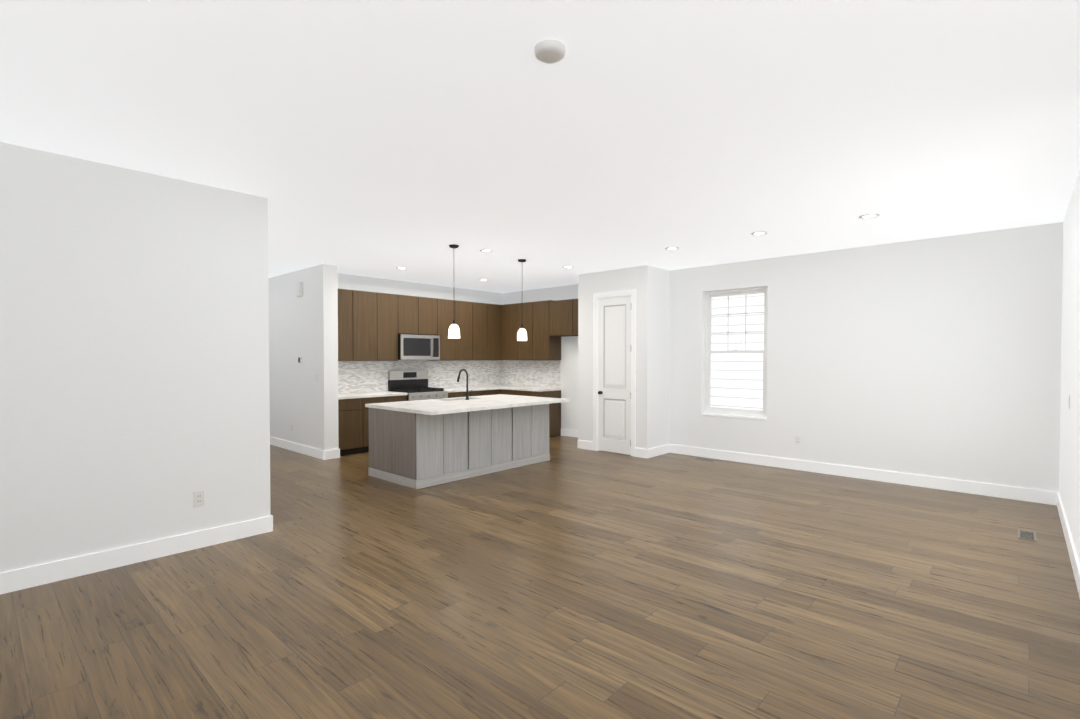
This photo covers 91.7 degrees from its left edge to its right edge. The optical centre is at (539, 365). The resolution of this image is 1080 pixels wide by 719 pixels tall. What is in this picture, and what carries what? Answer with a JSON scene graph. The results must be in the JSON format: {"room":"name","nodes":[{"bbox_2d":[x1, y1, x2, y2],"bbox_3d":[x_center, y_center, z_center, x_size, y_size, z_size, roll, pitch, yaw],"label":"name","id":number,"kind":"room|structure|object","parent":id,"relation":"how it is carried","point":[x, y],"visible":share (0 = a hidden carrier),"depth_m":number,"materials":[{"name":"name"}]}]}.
{"room":"open-plan living room","nodes":[
{"label":"open-plan living room","id":0,"kind":"room"},
{"bbox_2d":[0,142,270,572],"bbox_3d":[-3.390,0.016,3.549,0.150,2.900,2.890,1,1,43],"label":"wall","id":1,"kind":"structure","parent":0,"point":[134,363],"depth_m":3.82,"materials":[{"name":"paint"}]},
{"bbox_2d":[0,515,271,594],"bbox_3d":[-3.269,1.399,3.582,0.015,0.135,2.670,1,1,43],"label":"baseboard","id":2,"kind":"structure","parent":1,"relation":"attached to","point":[32,576],"depth_m":3.82,"materials":[{"name":"paint"}]},
{"bbox_2d":[193,490,204,506],"bbox_3d":[-2.720,1.061,4.179,0.008,0.118,0.075,1,1,43],"label":"outlet","id":3,"kind":"object","parent":1,"relation":"attached to","point":[199,500],"visible":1,"depth_m":4.18,"materials":[{"name":"white plastic"}]},
{"bbox_2d":[268,515,272,531],"bbox_3d":[-4.530,1.350,6.586,5.935,0.135,0.015,1,1,43],"label":"baseboard","id":4,"kind":"structure","parent":1,"relation":"attached to","point":[270,518],"depth_m":4.57,"materials":[{"name":"paint"}]},
{"bbox_2d":[269,264,338,450],"bbox_3d":[-4.358,-0.071,8.959,3.350,2.900,0.220,1,1,43],"label":"wall","id":5,"kind":"structure","parent":0,"point":[305,328],"depth_m":8.16,"materials":[{"name":"paint"}]},
{"bbox_2d":[270,437,327,459],"bbox_3d":[-4.358,1.314,8.822,3.165,0.135,0.015,1,1,43],"label":"baseboard","id":6,"kind":"structure","parent":5,"relation":"attached to","point":[317,453],"depth_m":8.29,"materials":[{"name":"paint"}]},
{"bbox_2d":[296,282,302,296],"bbox_3d":[-3.779,-1.199,8.226,0.170,0.220,0.052,1,1,43],"label":"door chime","id":7,"kind":"object","parent":5,"relation":"attached to","point":[299,288],"visible":1,"depth_m":8.18,"materials":[{"name":"white plastic"}]},
{"bbox_2d":[338,273,501,392],"bbox_3d":[-2.247,-0.086,9.893,0.200,2.900,4.010,1,1,43],"label":"wall","id":8,"kind":"structure","parent":0,"point":[365,283],"depth_m":9.65,"materials":[{"name":"paint"}]},
{"bbox_2d":[338,289,353,360],"bbox_3d":[-3.262,-0.641,8.368,0.347,1.140,0.397,1,1,43],"label":"upper cabinet","id":9,"kind":"object","parent":8,"relation":"attached to","point":[345,297],"depth_m":8.31,"materials":[{"name":"brown wood"}]},
{"bbox_2d":[354,290,377,360],"bbox_3d":[-2.982,-0.646,8.673,0.347,1.140,0.430,1,1,43],"label":"upper cabinet","id":10,"kind":"object","parent":8,"relation":"attached to","point":[372,326],"depth_m":8.56,"materials":[{"name":"brown wood"}]},
{"bbox_2d":[378,293,397,360],"bbox_3d":[-2.703,-0.651,8.977,0.347,1.140,0.397,1,1,43],"label":"upper cabinet","id":11,"kind":"object","parent":8,"relation":"attached to","point":[387,303],"depth_m":8.86,"materials":[{"name":"brown wood"}]},
{"bbox_2d":[398,295,417,334],"bbox_3d":[-2.429,-0.888,9.272,0.347,0.675,0.413,1,1,43],"label":"upper cabinet","id":12,"kind":"object","parent":8,"relation":"attached to","point":[407,305],"depth_m":9.15,"materials":[{"name":"brown wood"}]},
{"bbox_2d":[398,334,439,359],"bbox_3d":[-2.244,-0.321,9.392,0.471,0.444,0.816,1,1,43],"label":"microwave","id":13,"kind":"object","parent":12,"relation":"attached to","point":[418,347],"visible":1,"depth_m":9.22,"materials":[{"name":"silver metal"}]},
{"bbox_2d":[338,360,501,393],"bbox_3d":[-2.168,0.175,9.826,0.011,0.538,4.006,1,1,43],"label":"backsplash","id":14,"kind":"structure","parent":8,"relation":"attached to","point":[353,376],"depth_m":9.85,"materials":[{"name":"tile"}]},
{"bbox_2d":[418,297,437,335],"bbox_3d":[-2.150,-0.893,9.576,0.347,0.675,0.413,1,1,43],"label":"upper cabinet","id":15,"kind":"object","parent":8,"relation":"attached to","point":[427,307],"depth_m":9.45,"materials":[{"name":"brown wood"}]},
{"bbox_2d":[436,299,457,360],"bbox_3d":[-1.873,-0.666,9.882,0.347,1.140,0.407,1,1,43],"label":"upper cabinet","id":16,"kind":"object","parent":8,"relation":"attached to","point":[447,309],"depth_m":9.78,"materials":[{"name":"brown wood"}]},
{"bbox_2d":[458,301,473,359],"bbox_3d":[-1.590,-0.671,10.191,0.347,1.140,0.430,1,1,43],"label":"upper cabinet","id":17,"kind":"object","parent":8,"relation":"attached to","point":[465,309],"depth_m":10.11,"materials":[{"name":"brown wood"}]},
{"bbox_2d":[474,302,489,359],"bbox_3d":[-1.310,-0.676,10.497,0.347,1.140,0.400,1,1,43],"label":"upper cabinet","id":18,"kind":"object","parent":8,"relation":"attached to","point":[481,311],"depth_m":10.41,"materials":[{"name":"brown wood"}]},
{"bbox_2d":[490,305,501,359],"bbox_3d":[-1.045,-0.680,10.786,0.347,1.140,0.385,1,1,43],"label":"upper cabinet","id":19,"kind":"object","parent":8,"relation":"attached to","point":[495,310],"depth_m":10.69,"materials":[{"name":"brown wood"}]},
{"bbox_2d":[0,435,1079,718],"bbox_3d":[-1.000,1.482,5.729,12.900,0.100,9.500,1,1,43],"label":"floor","id":20,"kind":"structure","parent":0,"point":[568,579],"depth_m":3.19,"materials":[{"name":"brown wood"}]},
{"bbox_2d":[338,397,365,455],"bbox_3d":[-3.155,0.950,8.310,0.617,0.880,0.417,1,1,43],"label":"base cabinet","id":21,"kind":"object","parent":20,"relation":"on","point":[353,424],"depth_m":8.13,"materials":[{"name":"brown wood"}]},
{"bbox_2d":[338,393,405,400],"bbox_3d":[-2.877,0.485,8.595,0.632,0.040,1.224,1,1,43],"label":"countertop","id":22,"kind":"structure","parent":21,"relation":"on","point":[341,397],"depth_m":8.44,"materials":[{"name":"white stone"}]},
{"bbox_2d":[366,397,389,451],"bbox_3d":[-2.873,0.945,8.618,0.617,0.880,0.420,1,1,43],"label":"base cabinet","id":23,"kind":"object","parent":20,"relation":"on","point":[369,400],"depth_m":8.33,"materials":[{"name":"brown wood"}]},
{"bbox_2d":[390,393,407,401],"bbox_3d":[-2.600,0.940,8.915,0.617,0.880,0.387,1,1,43],"label":"base cabinet","id":24,"kind":"object","parent":20,"relation":"on","point":[392,399],"depth_m":8.72,"materials":[{"name":"brown wood"}]},
{"bbox_2d":[388,370,447,400],"bbox_3d":[-2.150,0.731,9.322,0.700,1.285,0.814,1,1,43],"label":"range","id":25,"kind":"object","parent":20,"relation":"on","point":[413,384],"visible":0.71,"depth_m":9.34,"materials":[{"name":"silver metal"}]},
{"bbox_2d":[448,393,465,397],"bbox_3d":[-1.763,0.925,9.828,0.617,0.880,0.437,1,1,43],"label":"base cabinet","id":26,"kind":"object","parent":20,"relation":"on","point":[450,395],"depth_m":9.62,"materials":[{"name":"brown wood"}]},
{"bbox_2d":[365,402,552,489],"bbox_3d":[-1.030,0.967,7.227,1.068,0.880,2.328,1,1,43],"label":"kitchen island","id":27,"kind":"object","parent":20,"relation":"on","point":[416,444],"depth_m":6.53,"materials":[{"name":"grey wood"}]},
{"bbox_2d":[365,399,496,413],"bbox_3d":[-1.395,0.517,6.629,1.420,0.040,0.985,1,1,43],"label":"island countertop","id":28,"kind":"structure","parent":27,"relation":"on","point":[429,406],"depth_m":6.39,"materials":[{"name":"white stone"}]},
{"bbox_2d":[437,398,532,409],"bbox_3d":[-0.840,0.507,7.235,1.420,0.040,0.660,1,1,43],"label":"island countertop","id":29,"kind":"structure","parent":27,"relation":"on","point":[501,403],"depth_m":7.08,"materials":[{"name":"white stone"}]},
{"bbox_2d":[449,398,456,401],"bbox_3d":[-1.182,0.627,7.551,0.334,0.234,0.684,1,1,43],"label":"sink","id":30,"kind":"object","parent":29,"relation":"in","point":[450,399],"depth_m":7.64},
{"bbox_2d":[457,369,471,399],"bbox_3d":[-1.083,0.265,7.490,0.256,0.435,0.108,1,1,43],"label":"faucet","id":31,"kind":"object","parent":29,"relation":"on","point":[467,394],"visible":1,"depth_m":7.40,"materials":[{"name":"black metal"}]},
{"bbox_2d":[473,394,568,405],"bbox_3d":[-0.360,0.499,7.758,1.420,0.040,0.760,1,1,43],"label":"island countertop","id":32,"kind":"structure","parent":27,"relation":"on","point":[512,398],"depth_m":7.58,"materials":[{"name":"white stone"}]},
{"bbox_2d":[468,389,485,395],"bbox_3d":[-1.460,0.920,10.159,0.617,0.880,0.460,1,1,43],"label":"base cabinet","id":33,"kind":"object","parent":20,"relation":"on","point":[481,392],"depth_m":10.03,"materials":[{"name":"brown wood"}]},
{"bbox_2d":[486,389,501,394],"bbox_3d":[-1.151,0.915,10.496,0.617,0.880,0.455,1,1,43],"label":"base cabinet","id":34,"kind":"object","parent":20,"relation":"on","point":[488,391],"depth_m":10.29,"materials":[{"name":"brown wood"}]},
{"bbox_2d":[502,389,517,394],"bbox_3d":[-0.391,0.914,10.506,0.530,0.880,0.617,1,1,43],"label":"base cabinet","id":35,"kind":"object","parent":20,"relation":"on","point":[504,391],"depth_m":10.25,"materials":[{"name":"brown wood"}]},
{"bbox_2d":[444,385,505,392],"bbox_3d":[-1.245,0.456,10.375,0.632,0.040,1.954,1,1,43],"label":"countertop","id":36,"kind":"structure","parent":35,"relation":"on","point":[474,389],"depth_m":10.05,"materials":[{"name":"white stone"}]},
{"bbox_2d":[518,389,560,436],"bbox_3d":[0.003,0.920,10.144,0.540,0.880,0.617,1,1,43],"label":"base cabinet","id":37,"kind":"object","parent":20,"relation":"on","point":[554,408],"depth_m":10.03,"materials":[{"name":"brown wood"}]},
{"bbox_2d":[506,385,541,392],"bbox_3d":[-0.182,0.458,10.297,1.040,0.040,0.632,1,1,43],"label":"countertop","id":38,"kind":"structure","parent":37,"relation":"on","point":[525,389],"depth_m":10.05,"materials":[{"name":"white stone"}]},
{"bbox_2d":[694,457,714,460],"bbox_3d":[2.450,1.395,7.789,0.300,0.006,0.115,1,1,43],"label":"floor vent","id":39,"kind":"object","parent":20,"relation":"in","point":[704,459],"visible":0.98,"depth_m":7.76,"materials":[{"name":"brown metal"}]},
{"bbox_2d":[1018,529,1036,540],"bbox_3d":[4.158,1.448,4.473,0.115,0.006,0.300,1,1,43],"label":"floor vent","id":40,"kind":"object","parent":20,"relation":"in","point":[1027,535],"visible":1,"depth_m":4.46,"materials":[{"name":"silver metal"}]},
{"bbox_2d":[502,284,577,429],"bbox_3d":[0.208,-0.096,10.499,3.000,2.900,0.200,1,1,43],"label":"wall","id":41,"kind":"structure","parent":0,"point":[569,376],"depth_m":10.10,"materials":[{"name":"paint"}]},
{"bbox_2d":[502,303,517,359],"bbox_3d":[-0.517,-0.680,10.779,0.480,1.140,0.347,1,1,43],"label":"upper cabinet","id":42,"kind":"object","parent":41,"relation":"attached to","point":[509,313],"depth_m":10.63,"materials":[{"name":"brown wood"}]},
{"bbox_2d":[518,302,529,359],"bbox_3d":[-0.186,-0.675,10.475,0.420,1.140,0.347,1,1,43],"label":"upper cabinet","id":43,"kind":"object","parent":41,"relation":"attached to","point":[523,308],"depth_m":10.35,"materials":[{"name":"brown wood"}]},
{"bbox_2d":[502,360,559,387],"bbox_3d":[-0.203,0.161,10.735,1.620,0.538,0.011,1,1,43],"label":"backsplash","id":44,"kind":"structure","parent":41,"relation":"attached to","point":[534,373],"depth_m":10.70,"materials":[{"name":"tile"}]},
{"bbox_2d":[530,301,560,359],"bbox_3d":[0.131,-0.671,10.184,0.440,1.140,0.347,1,1,43],"label":"upper cabinet","id":45,"kind":"object","parent":41,"relation":"attached to","point":[543,346],"depth_m":10.06,"materials":[{"name":"brown wood"}]},
{"bbox_2d":[550,299,569,336],"bbox_3d":[0.502,-0.885,9.841,0.565,0.660,0.347,1,1,43],"label":"upper cabinet","id":46,"kind":"object","parent":41,"relation":"attached to","point":[559,310],"depth_m":9.73,"materials":[{"name":"brown wood"}]},
{"bbox_2d":[561,428,577,437],"bbox_3d":[0.824,1.298,9.810,1.130,0.135,0.015,1,1,43],"label":"baseboard","id":47,"kind":"structure","parent":41,"relation":"attached to","point":[564,432],"depth_m":10.04,"materials":[{"name":"paint"}]},
{"bbox_2d":[570,299,577,335],"bbox_3d":[0.917,-0.879,9.461,0.562,0.660,0.347,1,1,43],"label":"upper cabinet","id":48,"kind":"object","parent":41,"relation":"attached to","point":[573,302],"depth_m":9.50,"materials":[{"name":"brown wood"}]},
{"bbox_2d":[0,0,1079,292],"bbox_3d":[-1.000,-1.518,5.681,12.900,0.100,9.500,1,1,43],"label":"ceiling","id":49,"kind":"structure","parent":0,"point":[384,138],"depth_m":3.04,"materials":[{"name":"paint"}]},
{"bbox_2d":[448,244,459,338],"bbox_3d":[-1.062,-0.908,6.466,0.148,1.144,0.148,1,1,43],"label":"pendant light","id":50,"kind":"object","parent":49,"relation":"hanging from","point":[454,331],"visible":1,"depth_m":6.42,"materials":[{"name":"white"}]},
{"bbox_2d":[480,249,492,251],"bbox_3d":[-0.692,-1.480,6.756,0.170,0.010,0.170,1,1,43],"label":"recessed light","id":51,"kind":"object","parent":49,"relation":"in","point":[485,250],"visible":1,"depth_m":6.75,"materials":[{"name":"white plastic"}]},
{"bbox_2d":[517,259,526,340],"bbox_3d":[-0.254,-0.923,7.422,0.148,1.144,0.148,1,1,43],"label":"pendant light","id":52,"kind":"object","parent":49,"relation":"hanging from","point":[522,334],"visible":1,"depth_m":7.38,"materials":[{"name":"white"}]},
{"bbox_2d":[534,39,565,63],"bbox_3d":[0.045,-1.395,2.337,0.140,0.038,0.140,1,1,43],"label":"smoke detector","id":53,"kind":"object","parent":49,"relation":"attached to","point":[549,51],"visible":1,"depth_m":2.30,"materials":[{"name":"white plastic"}]},
{"bbox_2d":[665,247,678,249],"bbox_3d":[1.670,-1.478,6.626,0.170,0.010,0.170,1,1,43],"label":"recessed light","id":54,"kind":"object","parent":49,"relation":"in","point":[671,248],"visible":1,"depth_m":6.62,"materials":[{"name":"white plastic"}]},
{"bbox_2d":[751,231,767,234],"bbox_3d":[2.434,-1.465,5.817,0.170,0.010,0.170,1,1,43],"label":"recessed light","id":55,"kind":"object","parent":49,"relation":"in","point":[760,233],"visible":1,"depth_m":5.80,"materials":[{"name":"white plastic"}]},
{"bbox_2d":[859,214,878,218],"bbox_3d":[3.208,-1.454,5.107,0.170,0.010,0.170,1,1,43],"label":"recessed light","id":56,"kind":"object","parent":49,"relation":"in","point":[866,216],"visible":1,"depth_m":5.11,"materials":[{"name":"white plastic"}]},
{"bbox_2d":[578,265,653,448],"bbox_3d":[1.161,-0.061,8.343,1.320,2.900,0.110,1,1,43],"label":"wall","id":57,"kind":"structure","parent":0,"point":[649,284],"depth_m":8.02,"materials":[{"name":"paint"}]},
{"bbox_2d":[578,440,592,449],"bbox_3d":[0.749,1.317,8.659,0.315,0.135,0.015,1,1,43],"label":"baseboard","id":58,"kind":"structure","parent":57,"relation":"attached to","point":[587,445],"depth_m":8.65,"materials":[{"name":"paint"}]},
{"bbox_2d":[598,296,630,454],"bbox_3d":[1.172,0.152,8.258,0.643,2.452,0.102,1,1,43],"label":"pantry door","id":59,"kind":"structure","parent":57,"relation":"in","point":[614,374],"depth_m":8.28,"materials":[{"name":"paint"}]},
{"bbox_2d":[593,290,635,456],"bbox_3d":[1.200,0.115,8.299,0.800,2.550,0.126,1,1,43],"label":"door frame","id":60,"kind":"structure","parent":57,"relation":"attached to","point":[597,296],"depth_m":8.18,"materials":[{"name":"paint"}]},
{"bbox_2d":[654,267,669,447],"bbox_3d":[1.820,-0.058,8.173,0.120,2.900,0.510,1,1,43],"label":"wall","id":61,"kind":"structure","parent":0,"point":[661,276],"depth_m":8.17,"materials":[{"name":"paint"}]},
{"bbox_2d":[644,444,667,458],"bbox_3d":[1.824,1.326,8.101,0.015,0.135,0.645,1,1,43],"label":"baseboard","id":62,"kind":"structure","parent":61,"relation":"attached to","point":[648,453],"depth_m":8.03,"materials":[{"name":"paint"}]},
{"bbox_2d":[669,222,1062,491],"bbox_3d":[3.819,-0.037,6.877,4.780,2.900,0.200,1,1,43],"label":"wall","id":63,"kind":"structure","parent":0,"point":[940,357],"depth_m":6.26,"materials":[{"name":"paint"}]},
{"bbox_2d":[701,286,767,419],"bbox_3d":[2.868,-0.182,7.701,0.960,1.877,0.157,1,1,43],"label":"window","id":64,"kind":"structure","parent":63,"relation":"in","point":[708,352],"depth_m":7.76,"materials":[{"name":"white plastic"}]},
{"bbox_2d":[795,435,800,444],"bbox_3d":[3.475,1.005,7.066,0.075,0.118,0.008,1,1,43],"label":"outlet","id":65,"kind":"object","parent":63,"relation":"attached to","point":[797,439],"visible":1,"depth_m":7.06,"materials":[{"name":"white plastic"}]},
{"bbox_2d":[668,444,1055,504],"bbox_3d":[3.691,1.346,6.870,4.430,0.135,0.015,1,1,43],"label":"baseboard","id":66,"kind":"structure","parent":63,"relation":"attached to","point":[993,490],"depth_m":6.41,"materials":[{"name":"paint"}]},
{"bbox_2d":[1059,171,1079,563],"bbox_3d":[4.277,0.009,4.025,0.250,2.900,3.786,1,1,43],"label":"wall","id":67,"kind":"structure","parent":0,"point":[1069,477],"depth_m":4.27,"materials":[{"name":"paint"}]},
{"bbox_2d":[1056,492,1079,596],"bbox_3d":[4.092,1.391,4.042,0.015,0.135,3.565,1,1,43],"label":"baseboard","id":68,"kind":"structure","parent":67,"relation":"attached to","point":[1074,560],"depth_m":4.01,"materials":[{"name":"paint"}]},
{"label":"outside","id":69,"kind":"structure","parent":0,"visible":0},
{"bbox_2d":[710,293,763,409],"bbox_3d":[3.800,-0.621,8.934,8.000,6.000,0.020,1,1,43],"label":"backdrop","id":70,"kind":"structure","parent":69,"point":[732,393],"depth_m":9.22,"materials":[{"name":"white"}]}
]}

